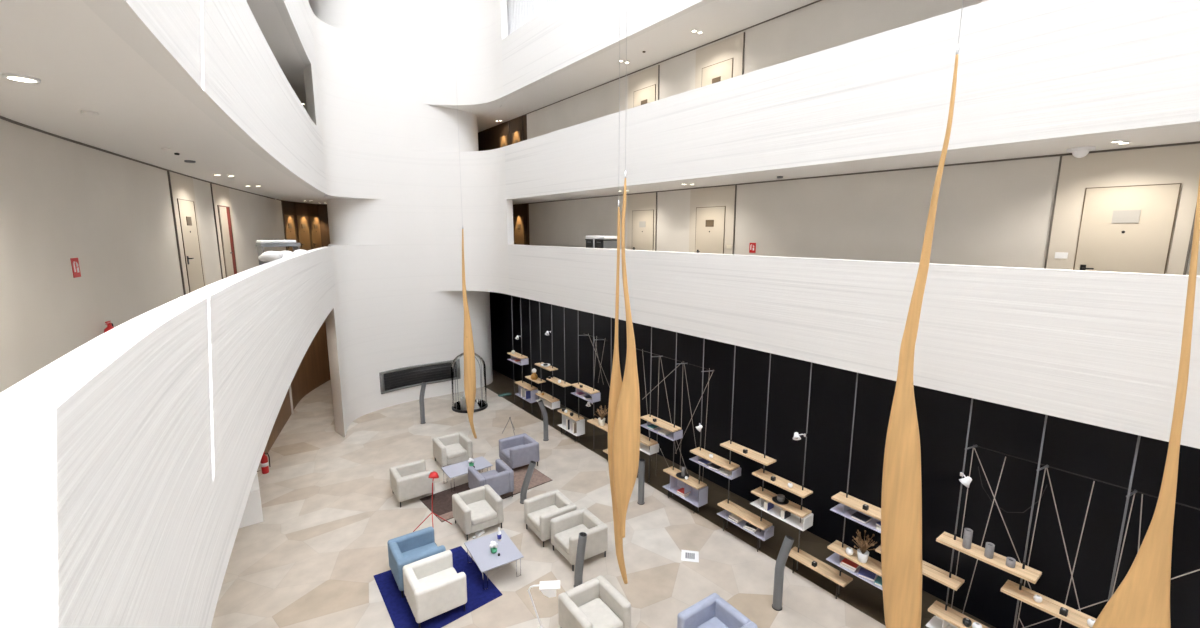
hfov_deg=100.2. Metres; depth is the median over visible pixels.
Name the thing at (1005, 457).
cord
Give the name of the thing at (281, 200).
wall
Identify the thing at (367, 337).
wall
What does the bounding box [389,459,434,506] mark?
armchair
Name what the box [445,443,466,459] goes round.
seat cushion
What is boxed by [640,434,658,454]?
wall shelf
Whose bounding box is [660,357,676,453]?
cord
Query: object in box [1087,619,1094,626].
vase
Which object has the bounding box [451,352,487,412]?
glass lantern
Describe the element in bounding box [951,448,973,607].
cord
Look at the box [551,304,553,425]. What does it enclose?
rod
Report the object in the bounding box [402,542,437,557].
seat cushion
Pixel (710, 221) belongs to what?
door
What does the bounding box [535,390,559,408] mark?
wall shelf
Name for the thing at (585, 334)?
rail
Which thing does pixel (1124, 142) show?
recessed light
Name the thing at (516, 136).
door
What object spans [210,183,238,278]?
trim
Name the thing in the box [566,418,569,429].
book
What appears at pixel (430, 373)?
air vent
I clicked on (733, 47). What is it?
trim
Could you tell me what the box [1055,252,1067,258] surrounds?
wall switch
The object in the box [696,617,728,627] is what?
seat cushion
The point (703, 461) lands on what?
book
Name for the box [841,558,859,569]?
book
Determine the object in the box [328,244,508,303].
wall
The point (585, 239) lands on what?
shelf
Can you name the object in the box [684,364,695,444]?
cord
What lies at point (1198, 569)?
cord
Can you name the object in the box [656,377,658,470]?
cord
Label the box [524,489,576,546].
armchair
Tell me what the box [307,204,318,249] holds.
trim
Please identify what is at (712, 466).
book
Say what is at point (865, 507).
candle holder
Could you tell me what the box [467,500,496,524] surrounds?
seat cushion
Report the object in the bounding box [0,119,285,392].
wall
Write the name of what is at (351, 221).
wall
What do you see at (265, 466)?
fire extinguisher
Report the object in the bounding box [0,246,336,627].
wall
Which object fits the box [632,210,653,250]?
door
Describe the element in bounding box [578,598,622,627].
seat cushion
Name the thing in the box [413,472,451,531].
floor lamp
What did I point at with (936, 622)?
tray
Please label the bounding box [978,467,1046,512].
cord
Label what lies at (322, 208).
wall
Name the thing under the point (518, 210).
trim
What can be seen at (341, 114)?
wall
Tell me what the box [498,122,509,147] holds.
trim
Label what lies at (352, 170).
wall
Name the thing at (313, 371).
wall
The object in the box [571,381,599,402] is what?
wall shelf
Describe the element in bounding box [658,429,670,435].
book
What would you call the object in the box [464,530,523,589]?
coffee table
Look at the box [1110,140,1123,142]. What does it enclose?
recessed light
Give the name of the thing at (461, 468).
coffee table
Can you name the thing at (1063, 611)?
candle holder
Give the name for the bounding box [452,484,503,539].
armchair
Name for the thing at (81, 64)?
ceiling
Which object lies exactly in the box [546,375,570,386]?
wall shelf
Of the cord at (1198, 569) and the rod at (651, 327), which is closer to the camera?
the cord at (1198, 569)
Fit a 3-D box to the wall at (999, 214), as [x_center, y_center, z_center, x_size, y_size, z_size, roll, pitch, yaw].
[2.644,-7.794,12.226,0.400,15.900,30.300,-7,12,-36]
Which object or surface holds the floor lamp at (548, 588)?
on the floor
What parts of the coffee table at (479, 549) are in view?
leg, leg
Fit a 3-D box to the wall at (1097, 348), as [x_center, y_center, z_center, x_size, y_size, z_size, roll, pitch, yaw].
[3.445,-0.120,9.051,0.180,1.790,22.300,-7,12,-36]
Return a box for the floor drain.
[681,550,698,561]
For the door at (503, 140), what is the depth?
21.08 m
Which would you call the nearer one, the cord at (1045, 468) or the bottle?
the cord at (1045, 468)
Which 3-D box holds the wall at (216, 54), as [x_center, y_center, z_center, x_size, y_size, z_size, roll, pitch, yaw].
[-3.082,-2.737,4.458,1.060,1.770,23.579,-5,11,-28]
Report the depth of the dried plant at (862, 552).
8.31 m
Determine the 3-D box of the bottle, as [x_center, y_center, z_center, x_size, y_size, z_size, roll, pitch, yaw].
[-1.951,4.259,9.724,0.079,0.260,0.079,-7,12,-36]
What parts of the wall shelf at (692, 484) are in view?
panel, panel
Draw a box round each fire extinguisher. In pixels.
[104,321,114,332]
[261,453,270,473]
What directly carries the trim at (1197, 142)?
attached to the wall at (999, 214)
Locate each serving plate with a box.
[676,472,688,478]
[772,496,788,504]
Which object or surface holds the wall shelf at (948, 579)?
attached to the rod
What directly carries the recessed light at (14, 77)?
in the ceiling at (81, 64)
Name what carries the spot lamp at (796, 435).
on the strip
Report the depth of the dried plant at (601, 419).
14.09 m
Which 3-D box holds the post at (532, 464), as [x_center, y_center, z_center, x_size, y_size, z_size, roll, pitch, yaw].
[-1.702,3.968,11.867,0.406,1.007,0.171,-2,10,-10]
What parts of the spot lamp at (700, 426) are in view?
shelf rod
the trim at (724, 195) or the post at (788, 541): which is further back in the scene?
the trim at (724, 195)
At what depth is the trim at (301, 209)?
19.50 m
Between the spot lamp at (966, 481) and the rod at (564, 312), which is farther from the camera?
the rod at (564, 312)
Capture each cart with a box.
[256,240,308,264]
[585,236,616,248]
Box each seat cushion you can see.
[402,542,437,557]
[418,567,456,586]
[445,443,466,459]
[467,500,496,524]
[480,470,497,476]
[501,445,521,460]
[527,505,558,530]
[554,524,587,552]
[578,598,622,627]
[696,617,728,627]
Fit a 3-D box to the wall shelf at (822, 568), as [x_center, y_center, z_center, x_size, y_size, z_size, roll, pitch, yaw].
[3.956,4.685,9.130,0.305,0.476,1.120,-7,12,-36]
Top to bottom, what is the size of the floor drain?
0.006 m
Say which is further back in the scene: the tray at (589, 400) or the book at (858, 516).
the tray at (589, 400)
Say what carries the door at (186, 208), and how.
in the wall at (61, 200)
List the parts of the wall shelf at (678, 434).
panel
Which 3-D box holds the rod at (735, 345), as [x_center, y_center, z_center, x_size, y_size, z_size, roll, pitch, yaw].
[2.744,2.616,10.515,0.044,4.108,0.042,-7,12,-36]
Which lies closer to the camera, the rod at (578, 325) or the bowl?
the bowl
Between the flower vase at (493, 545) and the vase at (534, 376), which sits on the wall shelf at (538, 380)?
the vase at (534, 376)
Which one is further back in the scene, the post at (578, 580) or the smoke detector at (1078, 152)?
the post at (578, 580)
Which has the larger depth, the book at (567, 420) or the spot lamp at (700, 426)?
the book at (567, 420)
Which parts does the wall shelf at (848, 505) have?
panel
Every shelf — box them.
[256,243,300,246]
[507,352,528,364]
[515,380,538,402]
[525,373,545,383]
[535,360,557,370]
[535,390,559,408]
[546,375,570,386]
[557,407,584,435]
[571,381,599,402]
[585,239,616,240]
[587,416,607,431]
[640,413,682,440]
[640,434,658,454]
[662,466,707,507]
[690,446,740,479]
[717,499,773,551]
[720,439,775,465]
[750,486,813,530]
[752,468,812,497]
[789,547,852,598]
[826,540,882,589]
[830,492,880,532]
[875,545,964,590]
[926,600,988,627]
[936,532,1041,583]
[1000,580,1095,627]
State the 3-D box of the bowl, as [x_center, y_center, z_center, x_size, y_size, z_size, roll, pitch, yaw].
[3.459,3.523,9.599,0.150,0.100,0.148,-7,12,-36]
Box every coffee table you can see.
[441,456,492,491]
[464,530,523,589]
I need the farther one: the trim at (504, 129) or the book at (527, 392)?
the trim at (504, 129)
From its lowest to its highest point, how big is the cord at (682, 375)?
3.260 m
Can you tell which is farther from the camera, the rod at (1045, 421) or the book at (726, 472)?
the book at (726, 472)
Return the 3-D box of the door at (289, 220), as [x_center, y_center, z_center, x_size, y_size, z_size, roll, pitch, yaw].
[-11.492,-2.587,18.782,0.081,2.212,0.824,-1,9,-9]
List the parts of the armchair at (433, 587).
backrest, armrest, armrest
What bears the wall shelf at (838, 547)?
attached to the rod at (838, 594)
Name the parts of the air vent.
frame, frame, frame, frame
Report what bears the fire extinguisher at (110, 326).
on the floor
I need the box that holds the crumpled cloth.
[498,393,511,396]
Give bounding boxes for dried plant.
[594,405,607,425]
[852,530,876,562]
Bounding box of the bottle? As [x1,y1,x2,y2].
[497,527,500,540]
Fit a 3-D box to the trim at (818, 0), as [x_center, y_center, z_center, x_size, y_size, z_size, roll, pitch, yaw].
[4.325,-6.152,9.849,0.022,0.027,24.100,-7,12,-36]
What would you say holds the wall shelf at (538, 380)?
attached to the rod at (529, 299)
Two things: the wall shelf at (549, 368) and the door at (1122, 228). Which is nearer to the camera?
the door at (1122, 228)
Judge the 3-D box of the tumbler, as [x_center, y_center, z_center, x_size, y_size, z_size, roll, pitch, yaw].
[1.946,3.678,11.717,0.096,0.205,0.094,-7,12,-36]
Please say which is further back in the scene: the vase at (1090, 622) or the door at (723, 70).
the door at (723, 70)
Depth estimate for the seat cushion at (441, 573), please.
8.73 m
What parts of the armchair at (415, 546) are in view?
backrest, armrest, armrest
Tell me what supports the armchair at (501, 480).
on the rug at (442, 501)
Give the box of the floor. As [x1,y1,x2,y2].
[211,380,885,627]
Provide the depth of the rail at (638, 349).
11.84 m
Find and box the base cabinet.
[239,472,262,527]
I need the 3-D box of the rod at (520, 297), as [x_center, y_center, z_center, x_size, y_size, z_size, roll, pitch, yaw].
[-2.783,1.399,17.894,0.044,4.108,0.042,-7,12,-36]
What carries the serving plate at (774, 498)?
on the wall shelf at (797, 511)
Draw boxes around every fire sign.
[70,258,80,277]
[749,243,755,252]
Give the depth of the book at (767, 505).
9.78 m
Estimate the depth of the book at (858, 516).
8.32 m
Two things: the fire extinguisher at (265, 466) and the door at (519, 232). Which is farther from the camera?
the door at (519, 232)
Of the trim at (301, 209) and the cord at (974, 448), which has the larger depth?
the trim at (301, 209)
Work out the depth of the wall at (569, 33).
13.39 m
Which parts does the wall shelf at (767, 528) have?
panel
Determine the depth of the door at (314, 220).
20.57 m
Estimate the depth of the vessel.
18.01 m
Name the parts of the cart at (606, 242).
drawer, drawer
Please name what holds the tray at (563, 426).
on the wall shelf at (580, 420)
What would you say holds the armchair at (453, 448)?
on the floor
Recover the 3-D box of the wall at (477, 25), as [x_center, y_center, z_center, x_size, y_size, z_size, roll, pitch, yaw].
[-7.255,-10.156,18.285,5.759,1.610,7.700,-7,12,-36]
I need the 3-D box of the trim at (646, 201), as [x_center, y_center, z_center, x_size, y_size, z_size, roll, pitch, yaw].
[1.223,-2.160,14.755,0.050,2.680,1.272,-7,12,-36]
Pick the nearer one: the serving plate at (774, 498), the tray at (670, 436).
the serving plate at (774, 498)
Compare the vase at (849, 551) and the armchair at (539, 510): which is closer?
the vase at (849, 551)
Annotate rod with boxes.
[511,295,514,402]
[520,297,523,408]
[529,299,532,413]
[539,302,541,413]
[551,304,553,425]
[564,312,565,433]
[578,325,578,413]
[593,314,594,449]
[611,318,611,355]
[648,327,651,482]
[672,332,676,496]
[726,345,735,528]
[758,353,770,548]
[837,373,857,595]
[1013,415,1047,627]
[1108,435,1140,600]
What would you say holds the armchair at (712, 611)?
on the floor
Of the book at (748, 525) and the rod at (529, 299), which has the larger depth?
the rod at (529, 299)
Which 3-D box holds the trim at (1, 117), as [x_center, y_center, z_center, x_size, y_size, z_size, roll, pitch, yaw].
[-5.413,-2.021,5.568,1.422,0.027,27.884,-5,11,-28]
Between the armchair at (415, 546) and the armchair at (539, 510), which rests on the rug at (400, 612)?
the armchair at (415, 546)
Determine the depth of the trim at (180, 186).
9.44 m
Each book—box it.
[521,388,524,396]
[525,390,530,398]
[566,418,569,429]
[572,421,576,432]
[646,424,658,429]
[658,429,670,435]
[677,488,690,495]
[698,458,711,465]
[708,463,722,470]
[719,469,731,476]
[729,514,742,521]
[745,522,758,530]
[764,501,773,510]
[780,509,790,518]
[840,562,855,571]
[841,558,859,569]
[851,511,871,523]
[858,568,876,581]
[874,576,881,586]
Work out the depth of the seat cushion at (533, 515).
10.67 m
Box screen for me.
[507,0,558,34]
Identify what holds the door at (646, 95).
in the wall at (999, 214)
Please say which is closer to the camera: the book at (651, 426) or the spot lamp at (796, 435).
the spot lamp at (796, 435)
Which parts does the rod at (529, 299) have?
rod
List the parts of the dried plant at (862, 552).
pot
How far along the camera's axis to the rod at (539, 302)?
16.73 m
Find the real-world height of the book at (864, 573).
0.040 m
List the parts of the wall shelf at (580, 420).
panel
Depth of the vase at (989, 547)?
6.88 m
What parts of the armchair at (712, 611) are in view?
armrest, backrest, armrest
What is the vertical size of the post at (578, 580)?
1.037 m
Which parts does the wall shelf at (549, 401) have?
panel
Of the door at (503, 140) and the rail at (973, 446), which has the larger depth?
the door at (503, 140)
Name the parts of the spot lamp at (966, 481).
shelf rod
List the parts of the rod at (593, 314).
rod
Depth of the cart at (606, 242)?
14.56 m
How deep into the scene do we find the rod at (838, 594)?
8.44 m
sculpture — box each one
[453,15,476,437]
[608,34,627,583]
[612,11,639,537]
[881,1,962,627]
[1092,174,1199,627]
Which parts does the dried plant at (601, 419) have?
pot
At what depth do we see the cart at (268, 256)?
10.62 m
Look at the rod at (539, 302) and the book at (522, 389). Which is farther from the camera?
the book at (522, 389)
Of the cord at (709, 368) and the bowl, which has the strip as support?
the cord at (709, 368)
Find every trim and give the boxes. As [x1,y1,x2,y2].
[0,116,280,200]
[167,171,205,294]
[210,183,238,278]
[283,201,293,214]
[294,203,310,242]
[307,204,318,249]
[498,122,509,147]
[510,117,522,143]
[513,204,526,244]
[527,0,821,113]
[528,141,1199,203]
[627,192,656,250]
[628,65,659,108]
[689,185,736,253]
[695,32,744,88]
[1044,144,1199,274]
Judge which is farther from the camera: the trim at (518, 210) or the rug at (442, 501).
the trim at (518, 210)
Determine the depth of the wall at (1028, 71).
7.03 m
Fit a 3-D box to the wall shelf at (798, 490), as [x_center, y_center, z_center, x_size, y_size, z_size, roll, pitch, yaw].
[3.457,3.172,9.565,0.305,0.152,1.120,-7,12,-36]
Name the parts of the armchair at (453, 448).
armrest, backrest, seat, armrest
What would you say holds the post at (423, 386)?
on the floor
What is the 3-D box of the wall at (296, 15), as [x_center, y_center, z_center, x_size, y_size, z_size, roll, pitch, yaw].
[-3.082,-6.072,3.908,1.060,1.770,23.579,-5,11,-28]
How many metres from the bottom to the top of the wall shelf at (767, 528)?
0.696 m
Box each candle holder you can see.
[862,504,868,510]
[1059,607,1067,616]
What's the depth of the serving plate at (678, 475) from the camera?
11.73 m
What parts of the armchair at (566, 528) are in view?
seat, armrest, armrest, backrest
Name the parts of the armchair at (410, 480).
backrest, armrest, armrest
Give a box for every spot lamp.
[696,338,704,511]
[793,362,811,570]
[946,398,972,603]
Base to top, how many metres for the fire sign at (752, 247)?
0.230 m
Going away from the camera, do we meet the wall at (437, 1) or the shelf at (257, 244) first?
the shelf at (257, 244)
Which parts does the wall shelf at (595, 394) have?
panel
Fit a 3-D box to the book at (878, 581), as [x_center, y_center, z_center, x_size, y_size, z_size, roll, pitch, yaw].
[4.610,4.372,8.143,0.241,0.040,0.201,9,13,44]
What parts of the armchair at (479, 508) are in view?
armrest, backrest, seat, armrest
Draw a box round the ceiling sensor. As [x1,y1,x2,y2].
[81,111,98,115]
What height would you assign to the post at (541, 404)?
1.277 m
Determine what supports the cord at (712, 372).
hanging from the rail at (638, 349)
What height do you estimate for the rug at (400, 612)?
0.012 m
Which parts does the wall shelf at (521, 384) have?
panel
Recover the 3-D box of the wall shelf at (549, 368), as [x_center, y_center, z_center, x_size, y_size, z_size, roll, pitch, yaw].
[-1.773,1.684,16.492,0.305,0.152,1.000,-7,12,-36]
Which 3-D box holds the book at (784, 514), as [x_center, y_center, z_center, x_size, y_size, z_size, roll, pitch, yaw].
[3.530,3.778,9.543,0.201,0.156,0.090,-7,12,-36]
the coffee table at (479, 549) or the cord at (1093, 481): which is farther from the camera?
the coffee table at (479, 549)
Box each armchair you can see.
[387,526,445,597]
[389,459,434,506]
[403,550,466,627]
[432,432,472,466]
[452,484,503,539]
[468,459,513,496]
[499,433,538,469]
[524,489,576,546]
[550,507,607,570]
[558,575,630,627]
[677,593,757,627]
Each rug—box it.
[374,546,502,627]
[420,464,551,521]
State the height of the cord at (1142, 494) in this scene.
2.681 m
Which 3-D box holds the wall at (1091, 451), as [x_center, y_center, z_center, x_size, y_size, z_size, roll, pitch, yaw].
[2.483,2.092,13.736,0.800,4.100,30.300,-7,12,-36]
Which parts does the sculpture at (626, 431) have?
blade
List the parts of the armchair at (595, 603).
armrest, backrest, armrest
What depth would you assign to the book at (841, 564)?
8.53 m
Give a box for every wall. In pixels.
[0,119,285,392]
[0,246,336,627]
[82,0,326,193]
[257,321,330,470]
[274,0,316,73]
[281,200,316,250]
[304,64,477,151]
[309,0,507,51]
[311,9,507,119]
[317,204,329,246]
[322,133,507,200]
[325,291,492,436]
[327,198,513,244]
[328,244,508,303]
[419,0,475,2]
[478,0,1199,275]
[490,292,1199,627]
[502,0,713,96]
[505,0,1199,199]
[508,244,1199,448]
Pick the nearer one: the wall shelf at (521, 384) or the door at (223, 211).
the door at (223, 211)
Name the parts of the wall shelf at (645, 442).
panel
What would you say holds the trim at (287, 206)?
attached to the wall at (281, 200)
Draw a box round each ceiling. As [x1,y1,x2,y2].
[0,0,326,203]
[246,0,306,110]
[477,0,817,131]
[512,124,1199,204]
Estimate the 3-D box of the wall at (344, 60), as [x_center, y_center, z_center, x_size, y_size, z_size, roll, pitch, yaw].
[-7.412,-8.470,18.445,6.150,1.770,7.700,-7,12,-36]
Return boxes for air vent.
[379,359,460,393]
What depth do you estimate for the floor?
10.45 m
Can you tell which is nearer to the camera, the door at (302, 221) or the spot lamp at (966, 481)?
the spot lamp at (966, 481)
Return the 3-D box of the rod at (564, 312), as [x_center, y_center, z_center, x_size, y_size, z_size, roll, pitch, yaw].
[-1.095,1.770,15.641,0.044,4.108,0.042,-7,12,-36]
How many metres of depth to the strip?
10.97 m
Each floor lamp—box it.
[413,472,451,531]
[528,580,559,627]
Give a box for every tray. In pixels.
[515,393,536,402]
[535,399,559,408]
[558,424,582,435]
[571,392,597,402]
[640,423,682,440]
[662,483,706,506]
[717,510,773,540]
[926,616,954,627]
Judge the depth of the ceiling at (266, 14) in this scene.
12.12 m
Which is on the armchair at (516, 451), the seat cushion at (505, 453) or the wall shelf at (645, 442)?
the seat cushion at (505, 453)
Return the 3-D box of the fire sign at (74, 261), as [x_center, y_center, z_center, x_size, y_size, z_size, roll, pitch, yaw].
[-6.267,-0.554,6.000,0.016,0.230,0.170,-4,10,-25]
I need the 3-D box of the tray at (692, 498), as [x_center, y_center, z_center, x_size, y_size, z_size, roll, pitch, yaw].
[1.976,4.229,11.762,0.315,0.014,1.150,-7,12,-36]
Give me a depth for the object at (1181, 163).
6.75 m
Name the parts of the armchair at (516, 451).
seat, armrest, armrest, backrest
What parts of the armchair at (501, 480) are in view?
armrest, backrest, armrest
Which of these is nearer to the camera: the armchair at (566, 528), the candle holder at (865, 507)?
the candle holder at (865, 507)
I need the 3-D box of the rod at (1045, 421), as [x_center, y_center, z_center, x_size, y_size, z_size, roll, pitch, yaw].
[5.633,3.252,6.658,0.044,4.108,0.042,-7,12,-36]
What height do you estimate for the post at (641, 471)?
1.093 m
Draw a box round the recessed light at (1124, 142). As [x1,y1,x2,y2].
[1117,141,1130,143]
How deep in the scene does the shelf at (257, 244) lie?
10.71 m
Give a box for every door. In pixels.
[177,199,204,292]
[217,205,236,277]
[284,214,296,251]
[296,215,310,250]
[310,216,321,248]
[499,135,507,147]
[512,130,520,143]
[514,216,524,244]
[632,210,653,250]
[633,84,655,107]
[695,206,725,253]
[701,58,732,86]
[1073,183,1181,273]
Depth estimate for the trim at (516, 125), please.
20.05 m
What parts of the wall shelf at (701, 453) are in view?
panel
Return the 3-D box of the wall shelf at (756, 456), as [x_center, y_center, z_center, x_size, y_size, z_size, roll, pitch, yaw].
[2.979,2.760,10.153,0.305,0.152,1.150,-7,12,-36]
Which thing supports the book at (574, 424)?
on the wall shelf at (580, 420)
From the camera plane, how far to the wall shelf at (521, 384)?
17.62 m
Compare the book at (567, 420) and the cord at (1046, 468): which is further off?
the book at (567, 420)
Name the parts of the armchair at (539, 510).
seat, armrest, armrest, backrest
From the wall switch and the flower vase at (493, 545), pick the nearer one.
the wall switch
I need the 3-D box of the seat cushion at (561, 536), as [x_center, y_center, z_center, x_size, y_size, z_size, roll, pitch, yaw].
[-0.479,4.433,9.928,0.687,0.140,0.562,-6,11,-34]
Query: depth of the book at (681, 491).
11.72 m
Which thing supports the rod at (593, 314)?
on the strip
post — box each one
[419,382,425,423]
[520,461,535,503]
[538,400,548,440]
[574,532,586,586]
[637,459,644,504]
[772,535,793,610]
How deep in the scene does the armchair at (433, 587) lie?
8.30 m
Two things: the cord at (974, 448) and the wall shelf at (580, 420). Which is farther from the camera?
the wall shelf at (580, 420)
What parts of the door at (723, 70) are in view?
number plate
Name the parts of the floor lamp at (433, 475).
stem, lamp shade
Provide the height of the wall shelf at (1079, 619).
0.152 m
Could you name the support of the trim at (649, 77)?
attached to the wall at (999, 214)
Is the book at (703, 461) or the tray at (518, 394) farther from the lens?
the tray at (518, 394)
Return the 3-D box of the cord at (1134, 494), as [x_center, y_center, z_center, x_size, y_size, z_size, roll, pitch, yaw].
[6.353,3.542,6.238,0.012,2.880,0.070,-7,12,-36]
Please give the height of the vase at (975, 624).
0.114 m
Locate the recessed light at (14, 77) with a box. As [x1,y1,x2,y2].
[2,73,40,83]
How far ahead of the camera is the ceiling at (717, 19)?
12.48 m
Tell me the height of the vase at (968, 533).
0.270 m
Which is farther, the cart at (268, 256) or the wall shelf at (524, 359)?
the wall shelf at (524, 359)
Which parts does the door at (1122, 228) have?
handle, number plate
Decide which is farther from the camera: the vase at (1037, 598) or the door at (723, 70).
the door at (723, 70)
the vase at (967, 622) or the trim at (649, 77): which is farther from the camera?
the trim at (649, 77)
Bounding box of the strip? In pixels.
[484,369,995,627]
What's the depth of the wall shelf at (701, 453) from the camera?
10.76 m
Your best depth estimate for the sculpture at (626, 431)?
7.96 m
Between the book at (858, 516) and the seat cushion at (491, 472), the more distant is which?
the seat cushion at (491, 472)
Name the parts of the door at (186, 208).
number plate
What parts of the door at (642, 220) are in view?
number plate, frame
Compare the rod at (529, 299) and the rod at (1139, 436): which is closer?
the rod at (1139, 436)
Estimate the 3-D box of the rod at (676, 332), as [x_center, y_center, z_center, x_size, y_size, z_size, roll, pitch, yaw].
[1.758,2.398,11.832,0.044,4.108,0.042,-7,12,-36]
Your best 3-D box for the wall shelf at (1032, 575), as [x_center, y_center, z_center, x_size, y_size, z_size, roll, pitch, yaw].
[5.368,3.316,6.968,0.305,0.152,1.130,-7,12,-36]
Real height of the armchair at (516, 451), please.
0.685 m
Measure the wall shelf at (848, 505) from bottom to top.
0.344 m
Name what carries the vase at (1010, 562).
on the wall shelf at (1032, 575)
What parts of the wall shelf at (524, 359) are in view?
panel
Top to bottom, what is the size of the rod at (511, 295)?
4.108 m
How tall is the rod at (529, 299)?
4.108 m
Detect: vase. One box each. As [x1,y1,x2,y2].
[531,368,537,379]
[846,547,852,554]
[962,528,972,548]
[962,618,971,626]
[972,622,981,627]
[984,542,994,558]
[1006,557,1015,567]
[1033,595,1041,602]
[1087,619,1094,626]
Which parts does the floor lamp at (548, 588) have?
stem, lamp shade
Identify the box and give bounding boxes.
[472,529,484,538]
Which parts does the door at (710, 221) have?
number plate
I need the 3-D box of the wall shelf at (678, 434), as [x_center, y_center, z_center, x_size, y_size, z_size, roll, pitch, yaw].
[1.477,2.699,12.194,0.315,0.334,1.170,-7,12,-36]
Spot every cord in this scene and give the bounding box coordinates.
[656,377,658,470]
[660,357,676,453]
[675,372,712,452]
[680,375,682,463]
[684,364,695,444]
[702,368,709,481]
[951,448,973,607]
[962,457,1005,613]
[974,448,1031,589]
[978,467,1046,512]
[1016,468,1045,627]
[1023,569,1199,627]
[1046,468,1080,611]
[1059,481,1094,627]
[1111,494,1134,596]
[1138,494,1142,550]
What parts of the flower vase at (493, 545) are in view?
green glass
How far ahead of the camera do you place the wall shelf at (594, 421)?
14.29 m
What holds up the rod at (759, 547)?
on the strip
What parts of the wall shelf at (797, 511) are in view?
panel, panel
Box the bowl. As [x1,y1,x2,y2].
[777,494,784,501]
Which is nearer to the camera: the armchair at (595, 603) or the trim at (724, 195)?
the armchair at (595, 603)
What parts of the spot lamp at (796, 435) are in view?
lamp shade, shelf rod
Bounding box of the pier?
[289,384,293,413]
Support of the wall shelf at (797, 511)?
attached to the rod at (759, 547)
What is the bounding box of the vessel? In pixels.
[460,391,465,407]
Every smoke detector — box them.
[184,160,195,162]
[1067,146,1095,157]
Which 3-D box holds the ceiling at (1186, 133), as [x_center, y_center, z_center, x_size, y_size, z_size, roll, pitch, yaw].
[1.780,-3.453,12.295,1.750,0.608,30.300,-7,12,-36]
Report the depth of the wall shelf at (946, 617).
7.46 m
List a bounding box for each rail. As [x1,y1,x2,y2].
[579,334,607,340]
[638,349,713,371]
[967,444,1199,509]
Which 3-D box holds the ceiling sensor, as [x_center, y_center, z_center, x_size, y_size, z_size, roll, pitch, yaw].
[-4.787,-1.880,4.712,0.120,0.028,0.118,-7,12,-36]
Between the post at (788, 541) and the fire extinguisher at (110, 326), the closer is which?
the fire extinguisher at (110, 326)
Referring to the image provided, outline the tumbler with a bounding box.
[681,467,684,476]

